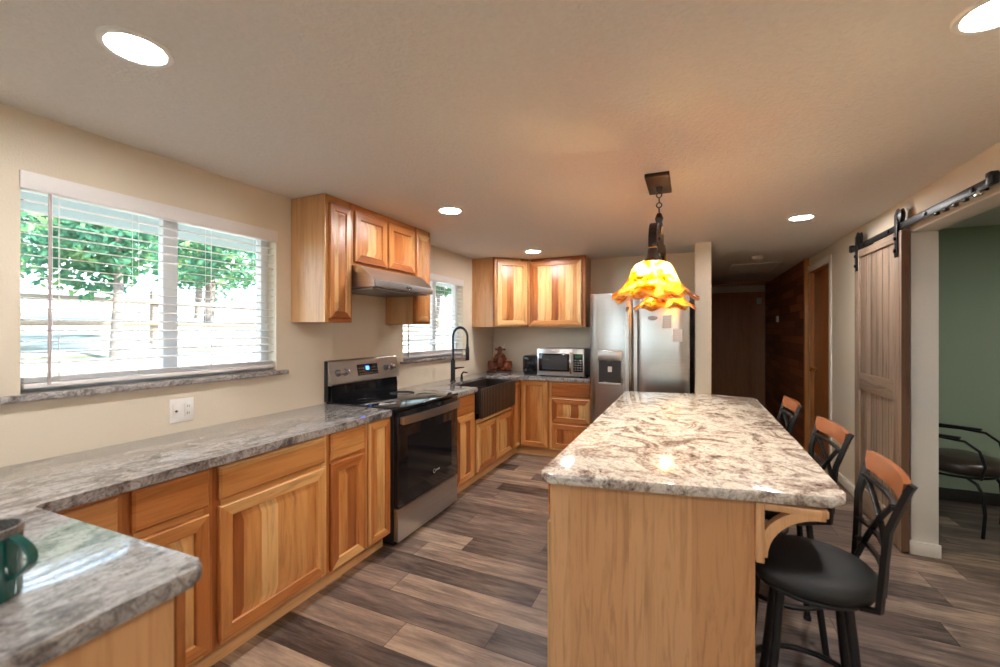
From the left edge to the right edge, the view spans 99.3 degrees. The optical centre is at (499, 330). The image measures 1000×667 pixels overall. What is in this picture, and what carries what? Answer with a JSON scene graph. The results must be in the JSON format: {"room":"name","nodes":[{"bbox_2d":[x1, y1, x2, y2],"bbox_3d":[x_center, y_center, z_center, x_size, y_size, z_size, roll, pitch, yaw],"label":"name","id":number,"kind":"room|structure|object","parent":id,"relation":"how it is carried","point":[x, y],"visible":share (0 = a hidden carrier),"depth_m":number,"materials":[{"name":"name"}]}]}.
{"room":"kitchen","nodes":[
{"label":"kitchen","id":0,"kind":"room"},
{"bbox_2d":[0,103,492,467],"bbox_3d":[-1.755,0.280,2.127,0.140,2.300,7.850,0,0,24],"label":"wall","id":1,"kind":"structure","parent":0,"point":[43,429],"depth_m":2.13,"materials":[{"name":"beige paint"}]},
{"bbox_2d":[21,190,267,391],"bbox_3d":[-1.744,-0.189,2.225,0.050,0.878,1.130,0,0,24],"label":"window","id":2,"kind":"structure","parent":1,"relation":"in","point":[167,361],"depth_m":2.22,"materials":[{"name":"white plastic"}]},
{"bbox_2d":[19,170,277,388],"bbox_3d":[-1.674,-0.200,2.195,0.073,0.864,1.138,0,0,24],"label":"window blind","id":3,"kind":"object","parent":2,"relation":"attached to","point":[52,187],"visible":0.89,"depth_m":2.00,"materials":[{"name":"plastic"}]},
{"bbox_2d":[0,369,288,404],"bbox_3d":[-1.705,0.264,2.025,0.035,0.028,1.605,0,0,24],"label":"trim","id":4,"kind":"structure","parent":1,"relation":"attached to","point":[131,387],"depth_m":1.95,"materials":[{"name":"stone"}]},
{"bbox_2d":[169,397,193,423],"bbox_3d":[-1.641,0.408,2.194,0.014,0.120,0.116,0,0,24],"label":"wall outlet","id":5,"kind":"object","parent":1,"relation":"attached to","point":[182,409],"visible":1,"depth_m":2.19,"materials":[{"name":"white plastic"}]},
{"bbox_2d":[185,402,190,415],"bbox_3d":[-1.629,0.408,2.219,0.004,0.068,0.032,0,0,24],"label":"socket","id":6,"kind":"object","parent":5,"relation":"attached to","point":[187,404],"depth_m":2.22,"materials":[{"name":"white plastic"}]},
{"bbox_2d":[21,191,450,287],"bbox_3d":[-1.421,-0.850,4.196,0.940,0.320,11.900,0,0,24],"label":"trim","id":7,"kind":"structure","parent":1,"relation":"attached to","point":[29,206],"depth_m":2.82,"materials":[{"name":"paint"}]},
{"bbox_2d":[291,193,351,322],"bbox_3d":[-1.183,-0.462,2.838,0.318,0.810,0.233,0,0,24],"label":"upper cabinet","id":8,"kind":"object","parent":1,"relation":"attached to","point":[321,224],"visible":1,"depth_m":2.74,"materials":[{"name":"brown wood"}]},
{"bbox_2d":[352,204,414,275],"bbox_3d":[-0.988,-0.657,3.273,0.318,0.419,0.720,0,0,24],"label":"upper cabinet","id":9,"kind":"object","parent":1,"relation":"attached to","point":[379,241],"visible":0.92,"depth_m":3.15,"materials":[{"name":"brown wood"}]},
{"bbox_2d":[352,265,432,297],"bbox_3d":[-0.909,-0.364,3.239,0.487,0.159,0.708,0,0,24],"label":"range hood","id":10,"kind":"object","parent":9,"relation":"attached to","point":[368,281],"visible":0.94,"depth_m":3.06,"materials":[{"name":"metal"}]},
{"bbox_2d":[386,227,429,324],"bbox_3d":[-0.793,-0.462,3.708,0.318,0.810,0.233,0,0,24],"label":"upper cabinet","id":11,"kind":"object","parent":1,"relation":"attached to","point":[414,310],"visible":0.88,"depth_m":3.62,"materials":[{"name":"brown wood"}]},
{"bbox_2d":[403,281,456,359],"bbox_3d":[-0.751,-0.152,4.446,0.050,0.855,1.125,0,0,24],"label":"window","id":12,"kind":"structure","parent":1,"relation":"in","point":[431,347],"depth_m":4.53,"materials":[{"name":"white plastic"}]},
{"bbox_2d":[403,273,463,358],"bbox_3d":[-0.681,-0.164,4.415,0.073,0.841,1.133,0,0,24],"label":"window blind","id":13,"kind":"object","parent":12,"relation":"attached to","point":[433,277],"visible":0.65,"depth_m":4.48,"materials":[{"name":"plastic"}]},
{"bbox_2d":[400,355,464,364],"bbox_3d":[-0.636,0.289,4.414,0.035,0.028,1.260,0,0,24],"label":"window sill","id":14,"kind":"structure","parent":1,"relation":"attached to","point":[456,356],"depth_m":4.24,"materials":[{"name":"stone"}]},
{"bbox_2d":[403,354,462,360],"bbox_3d":[-0.694,0.274,4.421,0.075,0.003,1.125,0,0,24],"label":"trim","id":15,"kind":"structure","parent":1,"relation":"attached to","point":[456,354],"depth_m":4.36,"materials":[{"name":"stone"}]},
{"bbox_2d":[472,257,528,326],"bbox_3d":[0.064,-0.458,5.268,0.610,0.819,0.623,0,0,24],"label":"upper cabinet","id":16,"kind":"object","parent":1,"relation":"attached to","point":[500,286],"visible":0.98,"depth_m":5.06,"materials":[{"name":"brown wood"}]},
{"bbox_2d":[0,0,999,285],"bbox_3d":[2.039,-0.940,2.649,6.640,0.140,12.100,0,0,24],"label":"ceiling","id":17,"kind":"structure","parent":0,"point":[544,122],"depth_m":1.63,"materials":[{"name":"white paint"}]},
{"bbox_2d":[94,25,174,67],"bbox_3d":[-1.115,-0.866,1.304,0.188,0.009,0.188,0,0,24],"label":"recessed light","id":18,"kind":"object","parent":17,"relation":"in","point":[133,46],"visible":1,"depth_m":1.29,"materials":[{"name":"white plastic"}]},
{"bbox_2d":[105,33,165,63],"bbox_3d":[-1.115,-0.867,1.304,0.143,0.005,0.143,0,0,24],"label":"diffuser","id":19,"kind":"object","parent":18,"relation":"attached to","point":[132,47],"depth_m":1.30,"materials":[{"name":"white plastic"}]},
{"bbox_2d":[437,206,462,214],"bbox_3d":[-0.359,-0.866,3.056,0.188,0.009,0.188,0,0,24],"label":"recessed light","id":20,"kind":"object","parent":17,"relation":"in","point":[450,210],"visible":1,"depth_m":3.05,"materials":[{"name":"white plastic"}]},
{"bbox_2d":[440,208,459,213],"bbox_3d":[-0.359,-0.867,3.056,0.143,0.005,0.143,0,0,24],"label":"diffuser","id":21,"kind":"object","parent":20,"relation":"attached to","point":[442,210],"depth_m":3.05,"materials":[{"name":"white plastic"}]},
{"bbox_2d":[524,249,541,252],"bbox_3d":[0.360,-0.866,4.626,0.188,0.009,0.188,0,0,24],"label":"recessed light","id":22,"kind":"object","parent":17,"relation":"in","point":[531,250],"visible":1,"depth_m":4.62,"materials":[{"name":"white plastic"}]},
{"bbox_2d":[612,171,699,311],"bbox_3d":[0.943,-0.504,2.509,0.415,0.731,1.377,0,0,24],"label":"pendant","id":23,"kind":"object","parent":17,"relation":"hanging from","point":[654,279],"visible":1,"depth_m":2.07,"materials":[{"name":"yellow glass"}]},
{"bbox_2d":[726,262,782,273],"bbox_3d":[3.472,-0.863,5.855,0.560,0.014,0.925,0,0,24],"label":"attic hatch","id":24,"kind":"object","parent":17,"relation":"attached to","point":[767,266],"depth_m":5.80,"materials":[{"name":"wood"}]},
{"bbox_2d":[752,255,763,259],"bbox_3d":[3.004,-0.850,4.955,0.120,0.040,0.120,0,0,24],"label":"smoke detector","id":25,"kind":"object","parent":17,"relation":"attached to","point":[760,257],"visible":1,"depth_m":4.92,"materials":[{"name":"white plastic"}]},
{"bbox_2d":[787,214,816,220],"bbox_3d":[2.299,-0.866,3.244,0.188,0.009,0.188,0,0,24],"label":"recessed light","id":26,"kind":"object","parent":17,"relation":"in","point":[800,217],"visible":1,"depth_m":3.23,"materials":[{"name":"white plastic"}]},
{"bbox_2d":[790,216,812,219],"bbox_3d":[2.299,-0.867,3.244,0.143,0.005,0.143,0,0,24],"label":"diffuser","id":27,"kind":"object","parent":26,"relation":"attached to","point":[791,217],"depth_m":3.24,"materials":[{"name":"white plastic"}]},
{"bbox_2d":[950,0,999,34],"bbox_3d":[1.351,-0.866,1.148,0.188,0.009,0.188,0,0,24],"label":"recessed light","id":28,"kind":"object","parent":17,"relation":"in","point":[982,14],"visible":1,"depth_m":1.18,"materials":[{"name":"white plastic"}]},
{"bbox_2d":[961,0,999,29],"bbox_3d":[1.351,-0.867,1.148,0.143,0.005,0.143,0,0,24],"label":"diffuser","id":29,"kind":"object","parent":28,"relation":"attached to","point":[982,14],"depth_m":1.17,"materials":[{"name":"white plastic"}]},
{"bbox_2d":[493,252,693,392],"bbox_3d":[1.054,0.280,5.236,2.730,2.300,0.120,0,0,24],"label":"wall","id":30,"kind":"structure","parent":0,"point":[608,275],"depth_m":5.15,"materials":[{"name":"beige paint"}]},
{"bbox_2d":[529,255,590,326],"bbox_3d":[0.721,-0.458,5.142,0.692,0.819,0.318,0,0,24],"label":"upper cabinet","id":31,"kind":"object","parent":30,"relation":"attached to","point":[559,287],"visible":0.99,"depth_m":4.99,"materials":[{"name":"brown wood"}]},
{"bbox_2d":[211,408,999,666],"bbox_3d":[2.039,1.480,2.649,6.640,0.100,12.100,0,0,24],"label":"floor","id":32,"kind":"structure","parent":0,"point":[468,587],"depth_m":2.25,"materials":[{"name":"wood"}]},
{"bbox_2d":[55,493,121,533],"bbox_3d":[-1.620,0.993,1.498,0.612,0.874,0.212,0,0,24],"label":"base cabinet","id":33,"kind":"object","parent":32,"relation":"on","point":[106,513],"visible":0.12,"depth_m":1.41,"materials":[{"name":"brown wood"}]},
{"bbox_2d":[39,591,185,666],"bbox_3d":[-1.255,0.993,0.645,0.786,0.874,0.994,0,0,24],"label":"base cabinet","id":34,"kind":"object","parent":32,"relation":"on","point":[156,637],"visible":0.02,"depth_m":0.87,"materials":[{"name":"brown wood"}]},
{"bbox_2d":[0,404,391,666],"bbox_3d":[-1.181,0.537,1.504,1.413,0.038,2.742,0,0,24],"label":"countertop","id":35,"kind":"structure","parent":34,"relation":"on","point":[86,580],"depth_m":1.09,"materials":[{"name":"stone"}]},
{"bbox_2d":[0,517,38,603],"bbox_3d":[-0.966,0.449,0.819,0.137,0.139,0.096,0,0,0],"label":"enamel mug","id":36,"kind":"object","parent":35,"relation":"on","point":[13,543],"visible":1,"depth_m":0.82,"materials":[{"name":"green ceramic"}]},
{"bbox_2d":[122,468,211,666],"bbox_3d":[-1.514,0.993,1.734,0.612,0.874,0.306,0,0,24],"label":"base cabinet","id":37,"kind":"object","parent":32,"relation":"on","point":[175,514],"visible":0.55,"depth_m":1.66,"materials":[{"name":"brown wood"}]},
{"bbox_2d":[203,435,325,666],"bbox_3d":[-1.328,0.993,2.149,0.612,0.874,0.604,0,0,24],"label":"base cabinet","id":38,"kind":"object","parent":32,"relation":"on","point":[269,508],"visible":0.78,"depth_m":1.96,"materials":[{"name":"brown wood"}]},
{"bbox_2d":[318,424,364,590],"bbox_3d":[-1.144,0.993,2.562,0.612,0.874,0.300,0,0,24],"label":"base cabinet","id":39,"kind":"object","parent":32,"relation":"on","point":[345,449],"visible":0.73,"depth_m":2.42,"materials":[{"name":"brown wood"}]},
{"bbox_2d":[357,417,389,563],"bbox_3d":[-1.034,0.993,2.808,0.612,0.874,0.238,0,0,24],"label":"base cabinet","id":40,"kind":"object","parent":32,"relation":"on","point":[377,433],"visible":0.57,"depth_m":2.66,"materials":[{"name":"brown wood"}]},
{"bbox_2d":[324,355,459,544],"bbox_3d":[-0.780,0.823,3.263,0.704,1.215,0.792,0,0,24],"label":"electric range","id":41,"kind":"object","parent":32,"relation":"on","point":[423,424],"visible":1,"depth_m":3.11,"materials":[{"name":"black glass"}]},
{"bbox_2d":[330,389,457,411],"bbox_3d":[-0.776,0.519,3.261,0.594,0.020,0.792,0,0,24],"label":"cooktop","id":42,"kind":"object","parent":41,"relation":"in","point":[396,400],"depth_m":3.16,"materials":[{"name":"black glass"}]},
{"bbox_2d":[456,393,474,493],"bbox_3d":[-0.576,0.993,3.833,0.612,0.874,0.396,0,0,24],"label":"base cabinet","id":43,"kind":"object","parent":32,"relation":"on","point":[466,411],"visible":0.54,"depth_m":3.72,"materials":[{"name":"brown wood"}]},
{"bbox_2d":[469,406,511,484],"bbox_3d":[-0.311,1.127,4.426,0.612,0.605,0.903,0,0,24],"label":"base cabinet","id":44,"kind":"object","parent":32,"relation":"on","point":[493,433],"visible":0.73,"depth_m":4.24,"materials":[{"name":"brown wood"}]},
{"bbox_2d":[507,380,550,458],"bbox_3d":[0.192,0.993,5.122,0.956,0.874,0.778,0,0,24],"label":"base cabinet","id":45,"kind":"object","parent":32,"relation":"on","point":[531,409],"visible":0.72,"depth_m":4.82,"materials":[{"name":"brown wood"}]},
{"bbox_2d":[400,371,589,396],"bbox_3d":[0.146,0.537,4.431,1.446,0.038,2.086,0,0,24],"label":"countertop","id":46,"kind":"structure","parent":45,"relation":"on","point":[446,385],"depth_m":4.63,"materials":[{"name":"stone"}]},
{"bbox_2d":[450,326,468,380],"bbox_3d":[-0.408,0.233,4.403,0.220,0.569,0.095,0,0,24],"label":"kitchen faucet","id":47,"kind":"object","parent":46,"relation":"on","point":[453,367],"visible":1,"depth_m":4.40,"materials":[{"name":"black metal"}]},
{"bbox_2d":[454,378,514,418],"bbox_3d":[-0.167,0.674,4.372,0.370,0.278,0.839,0,0,24],"label":"farmhouse sink","id":48,"kind":"object","parent":46,"relation":"in","point":[493,396],"visible":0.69,"depth_m":4.28,"materials":[{"name":"brown metal"}]},
{"bbox_2d":[487,344,512,372],"bbox_3d":[-0.002,0.291,5.407,0.322,0.454,0.172,0,0,10],"label":"figurine","id":49,"kind":"object","parent":46,"relation":"on","point":[501,362],"visible":1,"depth_m":5.38,"materials":[{"name":"ceramic"}]},
{"bbox_2d":[488,361,496,370],"bbox_3d":[-0.095,0.444,5.435,0.129,0.122,0.129,0,0,10],"label":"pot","id":50,"kind":"object","parent":49,"relation":"on","point":[492,365],"depth_m":5.38,"materials":[{"name":"ceramic"}]},
{"bbox_2d":[503,361,512,370],"bbox_3d":[0.095,0.444,5.402,0.129,0.122,0.129,0,0,10],"label":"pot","id":51,"kind":"object","parent":49,"relation":"on","point":[507,365],"depth_m":5.35,"materials":[{"name":"ceramic"}]},
{"bbox_2d":[523,354,536,374],"bbox_3d":[0.401,0.403,5.127,0.190,0.230,0.292,0,0,24],"label":"toaster","id":52,"kind":"object","parent":46,"relation":"on","point":[529,361],"visible":0.82,"depth_m":5.01,"materials":[{"name":"black plastic"}]},
{"bbox_2d":[537,347,589,377],"bbox_3d":[0.750,0.359,4.946,0.545,0.318,0.438,0,0,24],"label":"microwave","id":53,"kind":"object","parent":46,"relation":"on","point":[556,361],"visible":0.98,"depth_m":4.78,"materials":[{"name":"grey metal"}]},
{"bbox_2d":[550,381,589,456],"bbox_3d":[0.890,0.993,4.916,0.485,0.874,0.584,0,0,24],"label":"base cabinet","id":54,"kind":"object","parent":32,"relation":"on","point":[569,401],"visible":0.58,"depth_m":4.67,"materials":[{"name":"brown wood"}]},
{"bbox_2d":[590,293,689,424],"bbox_3d":[1.489,0.527,4.478,0.928,1.805,0.849,0,0,24],"label":"refrigerator","id":55,"kind":"object","parent":32,"relation":"on","point":[630,351],"visible":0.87,"depth_m":4.15,"materials":[{"name":"grey metal"}]},
{"bbox_2d":[648,316,656,319],"bbox_3d":[1.466,-0.125,4.088,0.090,0.040,0.006,0,0,24],"label":"magnet","id":56,"kind":"object","parent":55,"relation":"attached to","point":[649,317],"visible":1,"depth_m":4.08,"materials":[{"name":"grey metal"}]},
{"bbox_2d":[663,315,670,327],"bbox_3d":[1.586,-0.087,4.035,0.078,0.125,0.003,0,0,24],"label":"magnet","id":57,"kind":"object","parent":55,"relation":"attached to","point":[666,318],"visible":1,"depth_m":4.04,"materials":[{"name":"paper"}]},
{"bbox_2d":[673,329,681,341],"bbox_3d":[1.670,0.042,3.998,0.085,0.117,0.003,0,0,24],"label":"magnet","id":58,"kind":"object","parent":55,"relation":"attached to","point":[677,333],"visible":1,"depth_m":4.00,"materials":[{"name":"paper"}]},
{"bbox_2d":[541,392,845,666],"bbox_3d":[1.076,0.974,2.457,0.965,0.912,2.413,0,0,24],"label":"kitchen island","id":59,"kind":"object","parent":32,"relation":"on","point":[658,530],"visible":1,"depth_m":1.52,"materials":[{"name":"wood"}]},
{"bbox_2d":[541,392,845,507],"bbox_3d":[1.076,0.535,2.457,0.965,0.034,2.413,0,0,24],"label":"island countertop","id":60,"kind":"structure","parent":59,"relation":"on","point":[687,444],"depth_m":1.77,"materials":[{"name":"stone"}]},
{"bbox_2d":[777,396,802,533],"bbox_3d":[1.629,0.928,2.689,0.420,1.004,0.427,0,0,24],"label":"bar stool","id":61,"kind":"object","parent":32,"relation":"on","point":[787,402],"visible":0.09,"depth_m":2.60,"materials":[{"name":"brown wood"}]},
{"bbox_2d":[755,415,853,662],"bbox_3d":[1.361,0.928,2.022,0.420,1.004,0.427,0,0,22],"label":"bar stool","id":62,"kind":"object","parent":32,"relation":"on","point":[836,431],"visible":0.21,"depth_m":1.90,"materials":[{"name":"black metal"}]},
{"bbox_2d":[755,449,917,666],"bbox_3d":[1.081,0.928,1.448,0.420,1.004,0.427,0,0,29],"label":"bar stool","id":63,"kind":"object","parent":32,"relation":"on","point":[809,571],"visible":0.93,"depth_m":1.39,"materials":[{"name":"black leather"}]},
{"bbox_2d":[939,423,999,539],"bbox_3d":[3.390,0.943,3.242,0.544,0.976,0.635,0,0,-30],"label":"armchair","id":64,"kind":"object","parent":32,"relation":"on","point":[978,465],"visible":0.51,"depth_m":3.02,"materials":[{"name":"black metal"}]},
{"bbox_2d":[694,242,710,393],"bbox_3d":[2.928,0.280,6.260,0.145,2.300,4.580,0,0,24],"label":"wall partition","id":65,"kind":"structure","parent":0,"point":[702,254],"depth_m":4.17,"materials":[{"name":"beige paint"}]},
{"bbox_2d":[711,284,764,407],"bbox_3d":[4.456,0.280,8.140,1.110,2.300,0.100,0,0,24],"label":"wall","id":66,"kind":"structure","parent":0,"point":[759,308],"depth_m":7.92,"materials":[{"name":"brown wood"}]},
{"bbox_2d":[711,292,754,397],"bbox_3d":[4.377,0.355,8.098,0.840,2.150,0.039,0,0,24],"label":"door","id":67,"kind":"structure","parent":66,"relation":"in","point":[733,314],"depth_m":8.06,"materials":[{"name":"brown wood"}]},
{"bbox_2d":[711,285,764,292],"bbox_3d":[4.417,-0.795,8.091,1.080,0.130,0.019,0,0,24],"label":"trim","id":68,"kind":"structure","parent":66,"relation":"attached to","point":[741,288],"depth_m":8.04,"materials":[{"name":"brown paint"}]},
{"bbox_2d":[757,298,761,303],"bbox_3d":[4.821,-0.560,7.903,0.080,0.120,0.034,0,0,24],"label":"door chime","id":69,"kind":"object","parent":66,"relation":"attached to","point":[759,300],"visible":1,"depth_m":7.89,"materials":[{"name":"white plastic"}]},
{"bbox_2d":[765,142,999,539],"bbox_3d":[2.558,0.280,2.417,0.153,2.300,11.900,0,0,24],"label":"wall","id":70,"kind":"structure","parent":0,"point":[972,172],"depth_m":4.05,"materials":[{"name":"beige paint"}]},
{"bbox_2d":[711,281,770,285],"bbox_3d":[4.189,-0.847,7.580,1.080,0.044,0.060,0,0,24],"label":"trim","id":71,"kind":"structure","parent":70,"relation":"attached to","point":[750,282],"depth_m":7.53,"materials":[{"name":"wood"}]},
{"bbox_2d":[804,258,808,450],"bbox_3d":[3.685,0.281,5.111,0.045,2.298,0.060,0,0,24],"label":"trim","id":72,"kind":"structure","parent":70,"relation":"attached to","point":[806,261],"depth_m":5.09,"materials":[{"name":"brown wood"}]},
{"bbox_2d":[809,263,828,460],"bbox_3d":[3.551,0.365,4.656,0.157,2.130,0.800,0,0,24],"label":"door","id":73,"kind":"structure","parent":70,"relation":"in","point":[819,278],"depth_m":4.80,"materials":[{"name":"brown wood"}]},
{"bbox_2d":[808,254,831,465],"bbox_3d":[3.501,0.330,4.665,0.016,2.200,0.895,0,0,24],"label":"trim","id":74,"kind":"structure","parent":70,"relation":"attached to","point":[828,259],"depth_m":4.26,"materials":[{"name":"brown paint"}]},
{"bbox_2d":[831,466,940,558],"bbox_3d":[3.038,1.387,3.458,0.153,0.085,1.677,0,0,24],"label":"baseboard","id":75,"kind":"structure","parent":70,"relation":"attached to","point":[916,548],"depth_m":2.71,"materials":[{"name":"white paint"}]},
{"bbox_2d":[849,170,999,551],"bbox_3d":[2.501,0.306,2.513,0.083,2.212,2.390,0,0,24],"label":"barn door","id":76,"kind":"structure","parent":70,"relation":"in","point":[882,268],"depth_m":2.97,"materials":[{"name":"brown wood"}]},
{"bbox_2d":[910,190,999,544],"bbox_3d":[2.362,0.393,1.945,0.137,2.075,1.680,0,0,24],"label":"trim","id":77,"kind":"structure","parent":70,"relation":"attached to","point":[925,238],"depth_m":2.70,"materials":[{"name":"white paint"}]},
{"bbox_2d":[938,225,999,493],"bbox_3d":[4.472,0.280,3.357,2.575,2.300,0.100,0,0,24],"label":"wall","id":78,"kind":"structure","parent":0,"point":[969,257],"depth_m":3.55,"materials":[{"name":"paint"}]},
{"bbox_2d":[939,487,999,505],"bbox_3d":[4.455,1.380,3.300,2.560,0.100,0.018,0,0,24],"label":"baseboard","id":79,"kind":"structure","parent":78,"relation":"attached to","point":[968,496],"depth_m":3.54,"materials":[{"name":"wood"}]},
{"label":"outside","id":80,"kind":"structure","parent":0,"visible":0},
{"bbox_2d":[21,310,450,376],"bbox_3d":[-8.769,0.258,6.112,39.000,3.163,56.000,0,0,24],"label":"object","id":81,"kind":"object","parent":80,"point":[29,370],"depth_m":8.08,"materials":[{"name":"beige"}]},
{"bbox_2d":[21,215,79,285],"bbox_3d":[-13.922,-2.882,11.716,4.398,4.830,4.159,0,0,24],"label":"tree","id":82,"kind":"object","parent":81,"relation":"on","point":[24,269],"visible":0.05,"depth_m":11.89,"materials":[{"name":"green plant"}]},
{"bbox_2d":[21,211,158,361],"bbox_3d":[-6.203,-1.217,6.546,2.746,3.548,2.972,0,0,24],"label":"tree","id":83,"kind":"object","parent":81,"relation":"on","point":[70,244],"visible":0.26,"depth_m":6.41,"materials":[{"name":"green plant"}]},
{"bbox_2d":[138,236,255,321],"bbox_3d":[-8.357,-2.737,11.915,4.270,5.327,4.666,0,0,24],"label":"tree","id":84,"kind":"object","parent":81,"relation":"on","point":[185,252],"visible":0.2,"depth_m":11.73,"materials":[{"name":"green plant"}]},
{"bbox_2d":[149,238,245,318],"bbox_3d":[-11.951,-2.913,17.038,3.602,5.053,5.160,0,0,-38],"label":"tree","id":85,"kind":"object","parent":81,"relation":"on","point":[198,294],"visible":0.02,"depth_m":16.98,"materials":[{"name":"green plant"}]},
{"bbox_2d":[21,290,450,344],"bbox_3d":[-4.593,-0.157,12.438,0.180,1.219,24.161,0,0,24],"label":"rail fence","id":86,"kind":"object","parent":81,"relation":"on","point":[152,299],"visible":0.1,"depth_m":8.02,"materials":[{"name":"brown wood"}]},
{"bbox_2d":[436,285,450,328],"bbox_3d":[-3.540,-2.402,23.247,4.821,4.780,3.500,0,0,8],"label":"tree","id":87,"kind":"object","parent":81,"relation":"on","point":[438,287],"visible":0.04,"depth_m":23.13,"materials":[{"name":"green plant"}]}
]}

